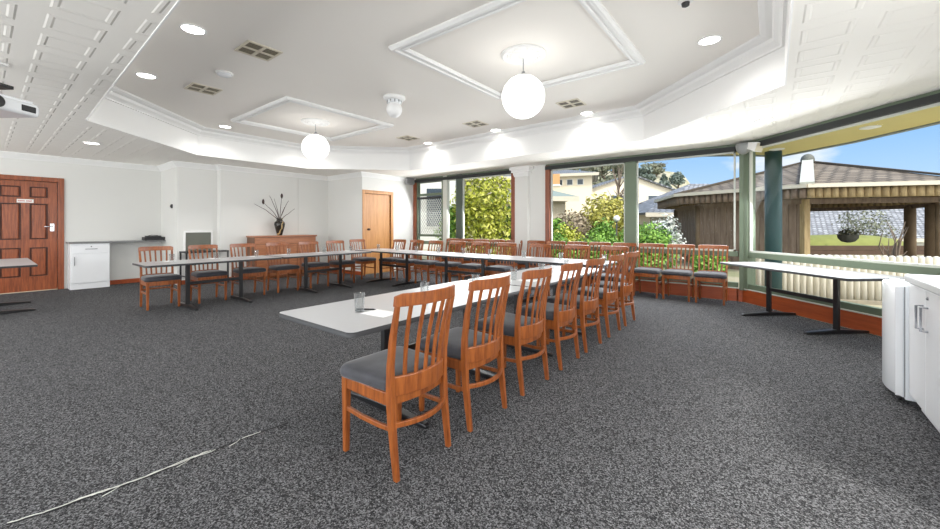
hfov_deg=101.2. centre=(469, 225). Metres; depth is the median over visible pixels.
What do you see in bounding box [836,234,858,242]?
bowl
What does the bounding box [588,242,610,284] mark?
dining chair
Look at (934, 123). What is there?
trim
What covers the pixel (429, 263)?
dining chair
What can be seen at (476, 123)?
ceiling vent
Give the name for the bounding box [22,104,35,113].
vent
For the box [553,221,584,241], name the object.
bush
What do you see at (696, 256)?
bush
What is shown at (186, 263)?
meeting table
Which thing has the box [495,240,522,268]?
dining chair
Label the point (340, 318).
meeting table
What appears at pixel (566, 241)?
bush
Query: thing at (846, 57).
ceiling
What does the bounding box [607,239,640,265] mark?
bush
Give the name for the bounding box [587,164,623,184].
tree
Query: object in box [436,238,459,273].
dining chair
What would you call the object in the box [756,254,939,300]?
fence
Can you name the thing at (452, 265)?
dining chair
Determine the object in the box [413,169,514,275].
window
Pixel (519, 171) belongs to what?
wall sconce
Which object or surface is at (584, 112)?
recessed light
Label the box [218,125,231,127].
recessed light
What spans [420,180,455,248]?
house
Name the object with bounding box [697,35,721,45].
recessed light
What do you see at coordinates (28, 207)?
door
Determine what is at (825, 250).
sleeper
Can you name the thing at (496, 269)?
dining chair
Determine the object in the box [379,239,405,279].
dining chair
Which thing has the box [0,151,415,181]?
trim
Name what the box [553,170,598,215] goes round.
house
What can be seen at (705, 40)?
diffuser
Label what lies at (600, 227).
bush
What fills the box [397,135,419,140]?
ceiling vent
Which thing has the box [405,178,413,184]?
wall speaker
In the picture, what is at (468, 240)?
dining chair
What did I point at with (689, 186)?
roof
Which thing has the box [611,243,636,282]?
dining chair
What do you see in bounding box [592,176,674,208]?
house
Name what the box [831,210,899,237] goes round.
bush
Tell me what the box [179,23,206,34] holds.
recessed light
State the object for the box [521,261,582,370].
dining chair
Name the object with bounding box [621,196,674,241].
house
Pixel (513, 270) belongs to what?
drinking glass
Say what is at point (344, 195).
wall
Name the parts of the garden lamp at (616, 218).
globe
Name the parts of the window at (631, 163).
sash frame, head rail, rail, rail, sash frame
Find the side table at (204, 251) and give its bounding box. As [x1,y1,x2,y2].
[179,250,228,284]
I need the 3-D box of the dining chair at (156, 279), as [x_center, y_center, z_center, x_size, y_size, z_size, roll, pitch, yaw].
[-5.064,0.825,6.295,0.574,0.969,0.482,0,0,39]
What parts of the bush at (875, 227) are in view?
stem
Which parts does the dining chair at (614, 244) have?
seat, crest rail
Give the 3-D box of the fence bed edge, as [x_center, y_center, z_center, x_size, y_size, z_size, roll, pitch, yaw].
[7.650,1.380,6.840,4.550,0.060,0.120,0,0,15]
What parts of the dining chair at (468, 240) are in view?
crest rail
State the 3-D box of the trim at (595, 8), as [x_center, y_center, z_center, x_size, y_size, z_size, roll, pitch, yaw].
[0.600,-1.942,4.406,2.120,0.045,2.130,0,0,38]
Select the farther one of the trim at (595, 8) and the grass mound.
the grass mound
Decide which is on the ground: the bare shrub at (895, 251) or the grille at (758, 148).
the bare shrub at (895, 251)
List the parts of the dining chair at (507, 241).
crest rail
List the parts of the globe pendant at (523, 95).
lamp shade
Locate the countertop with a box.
[904,274,939,295]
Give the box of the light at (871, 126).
[859,125,881,129]
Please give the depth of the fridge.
2.86 m
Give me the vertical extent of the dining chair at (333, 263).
0.969 m
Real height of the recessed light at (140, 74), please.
0.012 m
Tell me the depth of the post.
6.97 m
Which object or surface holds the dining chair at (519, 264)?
on the floor
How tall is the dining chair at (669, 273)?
0.969 m
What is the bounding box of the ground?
[365,171,923,315]
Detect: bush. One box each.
[433,206,466,251]
[449,176,510,254]
[500,206,510,252]
[552,232,567,257]
[552,241,583,258]
[553,218,570,237]
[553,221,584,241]
[556,209,592,241]
[572,240,607,260]
[578,232,623,257]
[579,192,623,240]
[587,217,617,241]
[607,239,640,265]
[616,221,682,269]
[640,253,665,268]
[647,212,686,265]
[686,255,729,271]
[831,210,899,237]
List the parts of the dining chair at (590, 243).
crest rail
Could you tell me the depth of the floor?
2.47 m
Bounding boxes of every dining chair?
[138,246,181,310]
[188,244,227,303]
[230,243,265,294]
[266,242,299,292]
[298,241,329,288]
[326,240,355,282]
[340,284,454,482]
[349,239,375,279]
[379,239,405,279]
[396,240,423,280]
[414,240,442,282]
[419,274,510,431]
[435,241,464,284]
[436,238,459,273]
[449,239,473,277]
[458,242,488,280]
[463,239,488,277]
[474,266,551,395]
[479,239,504,276]
[485,243,516,275]
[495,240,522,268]
[517,240,544,269]
[517,244,550,299]
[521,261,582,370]
[537,241,565,266]
[546,257,604,352]
[558,241,586,284]
[561,245,588,292]
[571,253,623,337]
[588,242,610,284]
[590,251,638,325]
[591,246,628,309]
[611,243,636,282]
[633,243,663,297]
[661,244,694,301]
[694,245,728,305]
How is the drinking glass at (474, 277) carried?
on the meeting table at (340, 318)
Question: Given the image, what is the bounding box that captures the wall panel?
[217,170,327,276]
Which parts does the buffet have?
panel, door, drawer, door, panel, door, panel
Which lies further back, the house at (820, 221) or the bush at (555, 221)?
the house at (820, 221)
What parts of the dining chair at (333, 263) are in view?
crest rail, seat frame, seat, leg, leg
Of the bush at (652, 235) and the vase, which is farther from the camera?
the bush at (652, 235)
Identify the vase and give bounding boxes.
[274,218,284,234]
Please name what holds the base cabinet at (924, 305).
on the floor
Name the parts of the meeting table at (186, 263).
leg, leg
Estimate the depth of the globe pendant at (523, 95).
4.27 m
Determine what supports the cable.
on the floor
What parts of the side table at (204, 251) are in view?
leg, leg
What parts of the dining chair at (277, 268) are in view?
leg, crest rail, leg, seat frame, seat, leg, leg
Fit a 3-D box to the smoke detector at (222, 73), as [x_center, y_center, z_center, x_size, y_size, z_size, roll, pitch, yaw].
[-3.151,-1.941,4.956,0.200,0.048,0.200,0,0,38]
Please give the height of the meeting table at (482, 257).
0.736 m
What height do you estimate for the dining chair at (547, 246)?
0.969 m
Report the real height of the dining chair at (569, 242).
0.969 m
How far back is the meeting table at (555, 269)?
4.27 m
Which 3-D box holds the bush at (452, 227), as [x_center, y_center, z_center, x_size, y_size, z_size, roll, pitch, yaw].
[-0.643,0.311,12.912,1.197,2.065,1.042,0,0,0]
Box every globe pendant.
[301,118,329,160]
[501,44,545,118]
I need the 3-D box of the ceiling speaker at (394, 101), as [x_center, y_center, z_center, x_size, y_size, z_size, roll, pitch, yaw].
[-1.154,-1.808,5.879,0.330,0.314,0.330,0,0,38]
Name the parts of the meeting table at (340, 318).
leg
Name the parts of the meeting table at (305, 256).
leg, leg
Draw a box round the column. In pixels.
[739,152,755,290]
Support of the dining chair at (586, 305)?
on the floor
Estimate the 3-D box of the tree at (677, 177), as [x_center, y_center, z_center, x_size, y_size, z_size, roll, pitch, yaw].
[41.835,-9.185,78.171,3.451,3.787,3.615,0,0,0]
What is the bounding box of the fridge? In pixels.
[882,278,918,405]
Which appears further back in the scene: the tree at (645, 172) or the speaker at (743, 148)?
the tree at (645, 172)
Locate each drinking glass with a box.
[169,254,174,261]
[353,292,364,312]
[420,282,428,291]
[471,274,478,280]
[510,268,516,279]
[538,263,544,269]
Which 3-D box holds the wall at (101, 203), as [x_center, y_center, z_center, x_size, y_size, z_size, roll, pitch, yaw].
[-9.387,-0.060,7.007,0.120,2.740,6.020,0,0,38]
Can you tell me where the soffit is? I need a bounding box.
[726,106,939,154]
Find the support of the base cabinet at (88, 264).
on the floor
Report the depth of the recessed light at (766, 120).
5.21 m
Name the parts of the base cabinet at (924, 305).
door, handle, handle, door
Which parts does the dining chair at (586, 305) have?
leg, seat, leg, seat frame, rail, crest rail, leg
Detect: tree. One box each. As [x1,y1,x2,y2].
[569,167,593,170]
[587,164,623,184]
[601,165,623,179]
[608,167,623,202]
[639,166,656,180]
[640,161,665,176]
[659,173,671,186]
[669,171,685,187]
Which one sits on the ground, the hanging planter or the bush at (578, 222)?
the bush at (578, 222)
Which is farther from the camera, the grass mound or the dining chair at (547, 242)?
the grass mound
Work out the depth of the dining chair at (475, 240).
9.95 m
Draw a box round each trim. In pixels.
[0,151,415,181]
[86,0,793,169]
[105,0,787,154]
[231,96,393,140]
[389,0,645,99]
[420,121,939,183]
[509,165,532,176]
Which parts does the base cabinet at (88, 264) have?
drawer, door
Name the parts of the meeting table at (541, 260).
leg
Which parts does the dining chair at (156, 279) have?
leg, leg, crest rail, seat frame, seat, leg, leg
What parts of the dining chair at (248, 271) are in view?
leg, crest rail, seat frame, seat, leg, leg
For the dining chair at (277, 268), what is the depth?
7.81 m
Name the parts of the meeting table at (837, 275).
leg, leg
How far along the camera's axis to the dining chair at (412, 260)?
9.24 m
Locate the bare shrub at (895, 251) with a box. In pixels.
[878,221,908,256]
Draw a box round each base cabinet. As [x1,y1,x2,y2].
[68,243,109,289]
[909,283,939,432]
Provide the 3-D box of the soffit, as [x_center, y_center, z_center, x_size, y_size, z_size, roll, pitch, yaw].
[3.208,-1.377,8.427,3.098,0.025,12.184,0,0,-40]
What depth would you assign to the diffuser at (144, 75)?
5.02 m
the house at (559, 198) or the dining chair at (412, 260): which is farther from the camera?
the house at (559, 198)
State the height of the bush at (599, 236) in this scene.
1.350 m
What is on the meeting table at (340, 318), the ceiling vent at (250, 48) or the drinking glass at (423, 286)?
the drinking glass at (423, 286)
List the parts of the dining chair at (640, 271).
leg, leg, seat, seat frame, crest rail, leg, leg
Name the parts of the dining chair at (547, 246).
crest rail, leg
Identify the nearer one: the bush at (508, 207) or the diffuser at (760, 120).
the diffuser at (760, 120)
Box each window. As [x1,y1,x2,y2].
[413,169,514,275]
[545,144,738,300]
[743,90,939,335]
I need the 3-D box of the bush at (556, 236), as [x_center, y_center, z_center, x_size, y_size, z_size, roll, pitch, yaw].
[2.632,0.840,11.599,1.159,1.328,1.032,0,0,37]
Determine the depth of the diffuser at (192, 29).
3.85 m
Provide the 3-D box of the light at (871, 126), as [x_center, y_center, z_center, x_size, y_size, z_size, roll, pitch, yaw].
[5.521,-1.354,5.327,0.220,0.022,0.220,0,0,38]
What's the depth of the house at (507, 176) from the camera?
26.96 m
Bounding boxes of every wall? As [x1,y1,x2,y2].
[0,157,160,288]
[328,177,413,270]
[515,165,545,268]
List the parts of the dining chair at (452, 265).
leg, seat frame, seat, crest rail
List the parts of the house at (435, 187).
pane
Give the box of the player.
[142,237,164,239]
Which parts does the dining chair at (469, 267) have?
seat frame, seat, crest rail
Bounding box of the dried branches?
[255,194,293,218]
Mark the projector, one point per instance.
(10, 107)
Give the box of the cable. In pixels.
[6,422,287,524]
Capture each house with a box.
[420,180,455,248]
[465,175,510,194]
[495,190,578,233]
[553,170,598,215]
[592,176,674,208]
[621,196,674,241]
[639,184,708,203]
[810,208,923,245]
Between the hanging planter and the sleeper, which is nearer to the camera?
the hanging planter
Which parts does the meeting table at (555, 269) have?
leg, leg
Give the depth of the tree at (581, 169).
49.89 m
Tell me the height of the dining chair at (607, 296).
0.969 m
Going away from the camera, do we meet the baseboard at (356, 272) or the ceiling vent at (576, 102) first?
the ceiling vent at (576, 102)
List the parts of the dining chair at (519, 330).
leg, seat, leg, seat frame, leg, rail, crest rail, leg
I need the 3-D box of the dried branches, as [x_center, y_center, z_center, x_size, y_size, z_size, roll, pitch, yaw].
[-4.946,-0.462,9.826,0.084,0.766,1.023,0,0,38]
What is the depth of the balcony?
29.15 m
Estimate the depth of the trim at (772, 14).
6.32 m
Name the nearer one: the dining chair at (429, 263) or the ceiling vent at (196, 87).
the ceiling vent at (196, 87)
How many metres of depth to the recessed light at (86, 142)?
6.65 m
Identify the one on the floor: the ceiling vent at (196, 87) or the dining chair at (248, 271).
the dining chair at (248, 271)
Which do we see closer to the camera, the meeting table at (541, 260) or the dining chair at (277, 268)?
the meeting table at (541, 260)
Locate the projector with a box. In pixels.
[0,62,38,117]
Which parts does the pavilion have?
post, post, post, post, post, post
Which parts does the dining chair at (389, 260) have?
seat, leg, crest rail, leg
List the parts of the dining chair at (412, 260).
leg, seat frame, seat, leg, crest rail, leg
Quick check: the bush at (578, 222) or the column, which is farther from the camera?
the bush at (578, 222)
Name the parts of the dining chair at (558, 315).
seat, seat frame, leg, rail, crest rail, leg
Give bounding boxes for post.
[765,150,781,295]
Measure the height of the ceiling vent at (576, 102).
0.012 m
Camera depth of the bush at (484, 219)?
12.13 m
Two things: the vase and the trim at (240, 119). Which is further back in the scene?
the vase
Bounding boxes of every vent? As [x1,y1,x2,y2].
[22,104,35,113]
[184,82,222,95]
[234,40,282,61]
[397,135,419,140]
[462,120,488,127]
[555,98,586,108]
[800,154,814,163]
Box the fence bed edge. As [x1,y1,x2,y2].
[789,297,881,304]
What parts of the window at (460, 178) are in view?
sash frame, sash frame, head rail, rail, sash frame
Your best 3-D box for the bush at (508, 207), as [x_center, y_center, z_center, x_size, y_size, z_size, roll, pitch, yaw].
[1.437,0.282,13.613,0.845,1.992,0.766,0,0,0]
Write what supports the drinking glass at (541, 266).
on the meeting table at (555, 269)
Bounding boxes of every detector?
[215,70,233,77]
[678,0,692,7]
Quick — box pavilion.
[654,154,939,271]
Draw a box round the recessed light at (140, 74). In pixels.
[135,72,157,78]
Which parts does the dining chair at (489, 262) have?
crest rail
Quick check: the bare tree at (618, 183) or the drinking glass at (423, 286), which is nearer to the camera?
the drinking glass at (423, 286)
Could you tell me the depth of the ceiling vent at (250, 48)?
4.32 m
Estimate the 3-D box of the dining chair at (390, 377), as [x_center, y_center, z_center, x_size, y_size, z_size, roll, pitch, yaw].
[-0.402,0.825,2.255,0.574,0.969,0.482,0,0,38]
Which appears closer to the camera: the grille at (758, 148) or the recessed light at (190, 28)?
the recessed light at (190, 28)
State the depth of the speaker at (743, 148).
6.42 m
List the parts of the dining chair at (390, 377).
leg, seat, leg, seat frame, leg, rail, crest rail, leg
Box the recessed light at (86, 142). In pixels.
[83,141,99,144]
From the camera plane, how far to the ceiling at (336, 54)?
4.58 m
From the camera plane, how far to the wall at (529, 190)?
9.22 m
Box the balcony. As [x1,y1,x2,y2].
[553,174,560,186]
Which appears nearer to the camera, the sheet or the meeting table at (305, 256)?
the sheet
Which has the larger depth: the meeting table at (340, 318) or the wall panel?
the wall panel
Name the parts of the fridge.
door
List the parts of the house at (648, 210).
pane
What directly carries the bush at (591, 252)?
on the ground
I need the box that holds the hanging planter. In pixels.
[836,229,859,242]
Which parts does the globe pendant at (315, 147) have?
lamp shade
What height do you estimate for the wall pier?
2.740 m
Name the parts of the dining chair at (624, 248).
seat, crest rail, leg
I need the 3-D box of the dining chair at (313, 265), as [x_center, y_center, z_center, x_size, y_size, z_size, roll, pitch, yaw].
[-3.408,0.825,8.402,0.574,0.969,0.482,0,0,39]
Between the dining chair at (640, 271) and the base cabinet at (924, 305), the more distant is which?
the dining chair at (640, 271)
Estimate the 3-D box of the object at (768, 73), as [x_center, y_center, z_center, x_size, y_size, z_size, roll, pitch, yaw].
[-1.199,-1.700,5.749,9.194,0.553,6.064,0,0,38]
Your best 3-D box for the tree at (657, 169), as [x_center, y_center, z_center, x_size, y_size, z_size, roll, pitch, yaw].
[40.252,-12.306,84.109,6.395,3.918,7.029,0,0,0]
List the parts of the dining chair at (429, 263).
leg, seat frame, seat, leg, crest rail, leg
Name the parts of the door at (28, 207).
raised panel, sign plate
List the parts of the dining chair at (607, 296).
seat, seat frame, leg, rail, crest rail, leg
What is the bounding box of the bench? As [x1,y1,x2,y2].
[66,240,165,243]
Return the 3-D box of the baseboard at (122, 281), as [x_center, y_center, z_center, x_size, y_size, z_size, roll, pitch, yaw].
[-7.772,1.262,8.949,0.020,0.095,0.970,0,0,38]
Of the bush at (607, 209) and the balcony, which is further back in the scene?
the balcony
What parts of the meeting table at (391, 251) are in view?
leg, leg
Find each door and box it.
[0,174,63,293]
[362,190,392,274]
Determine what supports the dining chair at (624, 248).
on the floor
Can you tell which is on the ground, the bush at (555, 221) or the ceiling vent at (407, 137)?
the bush at (555, 221)
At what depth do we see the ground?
14.20 m
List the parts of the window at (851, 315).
rail, rail, sash frame, head rail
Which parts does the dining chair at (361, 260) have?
leg, crest rail, leg, seat, seat frame, leg, leg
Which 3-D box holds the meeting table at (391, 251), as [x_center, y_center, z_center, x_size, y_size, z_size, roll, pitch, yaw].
[-1.749,0.938,8.942,1.950,0.736,0.840,0,0,38]
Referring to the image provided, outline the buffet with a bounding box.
[246,235,316,279]
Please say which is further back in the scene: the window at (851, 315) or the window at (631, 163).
the window at (631, 163)
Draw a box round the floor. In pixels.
[0,269,939,528]
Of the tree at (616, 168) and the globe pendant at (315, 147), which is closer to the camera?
the globe pendant at (315, 147)
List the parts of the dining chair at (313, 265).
leg, crest rail, leg, seat frame, seat, leg, leg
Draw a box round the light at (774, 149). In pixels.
[769,148,784,150]
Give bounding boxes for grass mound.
[810,234,902,245]
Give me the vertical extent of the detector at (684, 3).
0.060 m
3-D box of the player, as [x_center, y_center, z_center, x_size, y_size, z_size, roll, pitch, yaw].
[-7.412,0.294,9.048,0.263,0.075,0.390,0,0,38]
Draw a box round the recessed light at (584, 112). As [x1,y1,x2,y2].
[580,111,593,114]
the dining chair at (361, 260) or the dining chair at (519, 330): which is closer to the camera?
the dining chair at (519, 330)
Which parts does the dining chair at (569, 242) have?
crest rail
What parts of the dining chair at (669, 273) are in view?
leg, leg, seat, seat frame, crest rail, leg, leg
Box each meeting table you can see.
[0,258,37,313]
[132,255,281,310]
[265,250,370,292]
[279,280,528,428]
[355,248,436,285]
[412,252,510,282]
[468,265,604,355]
[491,256,616,301]
[720,262,903,334]
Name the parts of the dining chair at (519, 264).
crest rail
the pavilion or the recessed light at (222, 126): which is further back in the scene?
the pavilion
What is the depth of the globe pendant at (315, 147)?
7.12 m
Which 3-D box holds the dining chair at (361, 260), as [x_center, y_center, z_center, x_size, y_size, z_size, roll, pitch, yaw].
[-2.725,0.825,9.772,0.574,0.969,0.482,0,0,38]
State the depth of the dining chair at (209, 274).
6.79 m
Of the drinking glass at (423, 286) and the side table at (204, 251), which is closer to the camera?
the drinking glass at (423, 286)
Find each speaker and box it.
[383,93,404,117]
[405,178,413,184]
[735,142,762,154]
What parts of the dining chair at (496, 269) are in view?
seat frame, seat, crest rail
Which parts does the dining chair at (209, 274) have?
leg, leg, crest rail, seat frame, seat, leg, leg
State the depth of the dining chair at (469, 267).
8.01 m
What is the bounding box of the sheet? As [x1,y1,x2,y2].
[360,309,392,317]
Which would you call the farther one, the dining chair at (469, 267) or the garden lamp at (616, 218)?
the garden lamp at (616, 218)
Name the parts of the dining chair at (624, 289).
seat, leg, seat frame, rail, crest rail, leg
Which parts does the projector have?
ceiling plate, mount arm, lid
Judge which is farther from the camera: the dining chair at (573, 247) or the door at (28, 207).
the door at (28, 207)
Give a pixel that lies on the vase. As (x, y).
(279, 225)
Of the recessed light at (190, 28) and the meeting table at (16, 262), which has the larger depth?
the meeting table at (16, 262)
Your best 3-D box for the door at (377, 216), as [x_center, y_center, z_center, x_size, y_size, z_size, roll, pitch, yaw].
[-2.567,0.170,10.707,0.172,2.280,1.055,0,0,38]
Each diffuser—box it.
[137,73,154,77]
[181,25,203,33]
[699,37,719,44]
[756,119,771,122]
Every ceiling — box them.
[0,0,939,178]
[114,0,759,146]
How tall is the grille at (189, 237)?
0.540 m
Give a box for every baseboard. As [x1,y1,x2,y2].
[110,278,139,284]
[182,270,360,284]
[737,288,742,301]
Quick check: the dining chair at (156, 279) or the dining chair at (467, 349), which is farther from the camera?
the dining chair at (156, 279)
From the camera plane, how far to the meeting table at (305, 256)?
7.93 m
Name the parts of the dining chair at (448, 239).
crest rail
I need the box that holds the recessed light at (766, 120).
[753,118,774,122]
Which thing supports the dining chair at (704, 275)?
on the floor
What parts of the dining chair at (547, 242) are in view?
crest rail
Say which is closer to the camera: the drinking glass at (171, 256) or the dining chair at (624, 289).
the dining chair at (624, 289)
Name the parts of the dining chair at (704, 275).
leg, leg, seat, seat frame, crest rail, leg, leg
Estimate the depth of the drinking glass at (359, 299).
2.54 m
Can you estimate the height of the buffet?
1.070 m
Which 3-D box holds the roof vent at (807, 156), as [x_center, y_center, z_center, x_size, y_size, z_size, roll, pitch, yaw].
[12.201,-2.435,13.951,0.400,0.350,0.400,0,0,38]
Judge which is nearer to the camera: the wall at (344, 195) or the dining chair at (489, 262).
the dining chair at (489, 262)
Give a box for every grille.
[183,231,212,254]
[755,143,762,151]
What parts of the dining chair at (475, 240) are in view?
crest rail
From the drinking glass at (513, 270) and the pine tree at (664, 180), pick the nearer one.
the drinking glass at (513, 270)
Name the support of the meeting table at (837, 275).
on the floor
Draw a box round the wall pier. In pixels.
[161,167,216,284]
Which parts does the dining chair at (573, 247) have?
crest rail, leg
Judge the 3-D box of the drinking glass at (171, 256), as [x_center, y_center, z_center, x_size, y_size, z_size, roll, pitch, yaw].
[-4.768,0.507,6.174,0.074,0.125,0.074,0,0,38]
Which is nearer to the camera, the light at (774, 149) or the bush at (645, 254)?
the light at (774, 149)
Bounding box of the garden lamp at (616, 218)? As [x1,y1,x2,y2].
[613,215,619,237]
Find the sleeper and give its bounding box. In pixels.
[810,246,923,254]
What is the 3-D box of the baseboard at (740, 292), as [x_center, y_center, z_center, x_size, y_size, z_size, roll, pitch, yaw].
[4.747,1.201,6.689,0.200,0.218,0.155,0,0,38]
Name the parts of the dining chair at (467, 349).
leg, seat, leg, seat frame, leg, rail, crest rail, leg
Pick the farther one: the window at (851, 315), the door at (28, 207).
the door at (28, 207)

